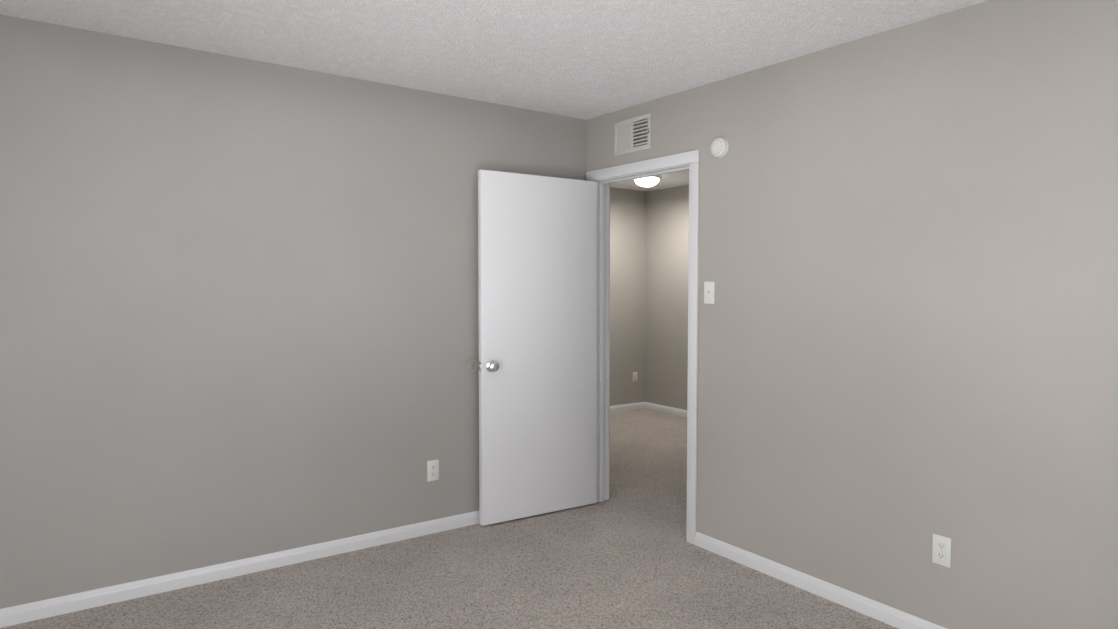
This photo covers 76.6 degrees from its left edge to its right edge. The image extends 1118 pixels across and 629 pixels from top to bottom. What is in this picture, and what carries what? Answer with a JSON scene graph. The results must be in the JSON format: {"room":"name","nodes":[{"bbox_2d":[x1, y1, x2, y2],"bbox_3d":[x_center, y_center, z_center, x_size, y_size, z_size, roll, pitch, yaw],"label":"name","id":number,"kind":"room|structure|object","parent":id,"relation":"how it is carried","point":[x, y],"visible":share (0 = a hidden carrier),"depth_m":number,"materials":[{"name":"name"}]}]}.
{"room":"empty bedroom","nodes":[
{"label":"empty bedroom","id":0,"kind":"room"},
{"bbox_2d":[0,14,585,608],"bbox_3d":[-1.633,0.021,3.320,4.370,2.466,0.120,-2,3,-36],"label":"wall","id":1,"kind":"structure","parent":0,"point":[238,308],"depth_m":3.30,"materials":[{"name":"beige paint"}]},
{"bbox_2d":[0,511,478,627],"bbox_3d":[-1.546,1.206,3.351,4.250,0.097,0.012,-2,3,-36],"label":"baseboard","id":2,"kind":"structure","parent":1,"relation":"attached to","point":[28,612],"depth_m":3.31,"materials":[{"name":"white wood"}]},
{"bbox_2d":[427,459,438,480],"bbox_3d":[-0.702,0.870,3.949,0.070,0.115,0.008,-2,3,-36],"label":"electrical outlet","id":3,"kind":"object","parent":1,"relation":"attached to","point":[432,470],"visible":1,"depth_m":3.94,"materials":[{"name":"white plastic"}]},
{"bbox_2d":[464,357,478,372],"bbox_3d":[-0.502,0.293,4.070,0.093,0.093,0.006,-2,3,-36],"label":"bumper cover","id":4,"kind":"object","parent":1,"relation":"attached to","point":[471,364],"visible":1,"depth_m":4.07,"materials":[{"name":"grey plastic"}]},
{"bbox_2d":[0,408,897,628],"bbox_3d":[0.107,1.306,3.328,7.140,0.180,6.850,-2,3,-36],"label":"floor","id":5,"kind":"structure","parent":0,"point":[626,555],"depth_m":3.29,"materials":[{"name":"beige carpet"}]},
{"bbox_2d":[0,0,987,190],"bbox_3d":[0.107,-1.232,3.221,7.140,0.180,6.850,-2,3,-36],"label":"ceiling","id":6,"kind":"structure","parent":0,"point":[585,59],"depth_m":2.99,"materials":[{"name":"white paint"}]},
{"bbox_2d":[634,176,660,188],"bbox_3d":[0.852,-1.278,6.865,0.268,0.114,0.268,-2,3,-36],"label":"ceiling light","id":7,"kind":"object","parent":6,"relation":"attached to","point":[646,182],"visible":0.9,"depth_m":6.79,"materials":[{"name":"white glass"}]},
{"bbox_2d":[610,187,645,405],"bbox_3d":[-0.039,-0.139,7.313,2.650,2.456,0.120,-2,3,-36],"label":"wall","id":8,"kind":"structure","parent":0,"point":[627,271],"depth_m":7.81,"materials":[{"name":"beige paint"}]},
{"bbox_2d":[610,402,644,412],"bbox_3d":[-0.049,1.048,7.274,2.530,0.087,0.012,-2,3,-36],"label":"baseboard","id":9,"kind":"structure","parent":8,"relation":"attached to","point":[627,407],"depth_m":7.85,"materials":[{"name":"white wood"}]},
{"bbox_2d":[633,372,637,381],"bbox_3d":[0.851,0.701,7.912,0.070,0.115,0.008,-2,3,-36],"label":"outlet","id":10,"kind":"object","parent":8,"relation":"attached to","point":[635,376],"visible":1,"depth_m":7.91,"materials":[{"name":"white plastic"}]},
{"bbox_2d":[645,185,688,409],"bbox_3d":[2.990,-0.027,5.277,0.120,2.479,6.730,-2,3,-36],"label":"wall","id":11,"kind":"structure","parent":0,"point":[666,302],"depth_m":7.69,"materials":[{"name":"beige paint"}]},
{"bbox_2d":[645,402,686,416],"bbox_3d":[2.258,1.111,6.228,0.012,0.097,4.410,-2,3,-36],"label":"baseboard","id":12,"kind":"structure","parent":11,"relation":"attached to","point":[666,409],"depth_m":7.73,"materials":[{"name":"white wood"}]},
{"bbox_2d":[586,0,1117,628],"bbox_3d":[1.480,0.067,2.841,0.120,2.466,4.540,-2,3,-36],"label":"wall","id":13,"kind":"structure","parent":0,"point":[908,318],"depth_m":2.80,"materials":[{"name":"beige paint"}]},
{"bbox_2d":[614,113,650,155],"bbox_3d":[0.425,-1.051,4.144,0.015,0.201,0.319,-2,3,-36],"label":"air vent","id":14,"kind":"object","parent":13,"relation":"in","point":[633,134],"visible":1,"depth_m":4.14,"materials":[{"name":"white metal"}]},
{"bbox_2d":[586,150,699,544],"bbox_3d":[0.511,0.166,4.192,0.150,2.115,0.956,-2,3,-36],"label":"door frame","id":15,"kind":"structure","parent":13,"relation":"attached to","point":[604,178],"depth_m":4.11,"materials":[{"name":"white wood"}]},
{"bbox_2d":[478,169,596,525],"bbox_3d":[-0.121,0.190,4.249,0.819,2.027,0.142,-2,3,-36],"label":"door","id":16,"kind":"structure","parent":15,"relation":"attached to","point":[537,279],"depth_m":4.20,"materials":[{"name":"white wood"}]},
{"bbox_2d":[704,282,714,303],"bbox_3d":[0.779,-0.114,3.688,0.019,0.115,0.070,-2,3,-36],"label":"light switch","id":17,"kind":"object","parent":13,"relation":"attached to","point":[709,292],"visible":1,"depth_m":3.69,"materials":[{"name":"white plastic"}]},
{"bbox_2d":[710,137,728,157],"bbox_3d":[0.812,-0.850,3.599,0.033,0.101,0.101,-2,3,-36],"label":"smoke detector","id":18,"kind":"object","parent":13,"relation":"attached to","point":[719,147],"visible":1,"depth_m":3.58,"materials":[{"name":"white plastic"}]},
{"bbox_2d":[695,532,946,628],"bbox_3d":[1.309,1.243,3.016,0.012,0.083,1.956,-2,3,-36],"label":"baseboard","id":19,"kind":"structure","parent":13,"relation":"attached to","point":[887,614],"depth_m":3.20,"materials":[{"name":"white wood"}]},
{"bbox_2d":[932,534,950,567],"bbox_3d":[1.489,0.919,2.755,0.008,0.115,0.070,-2,3,-36],"label":"electrical outlet","id":20,"kind":"object","parent":13,"relation":"attached to","point":[941,552],"visible":1,"depth_m":2.75,"materials":[{"name":"white plastic"}]}
]}

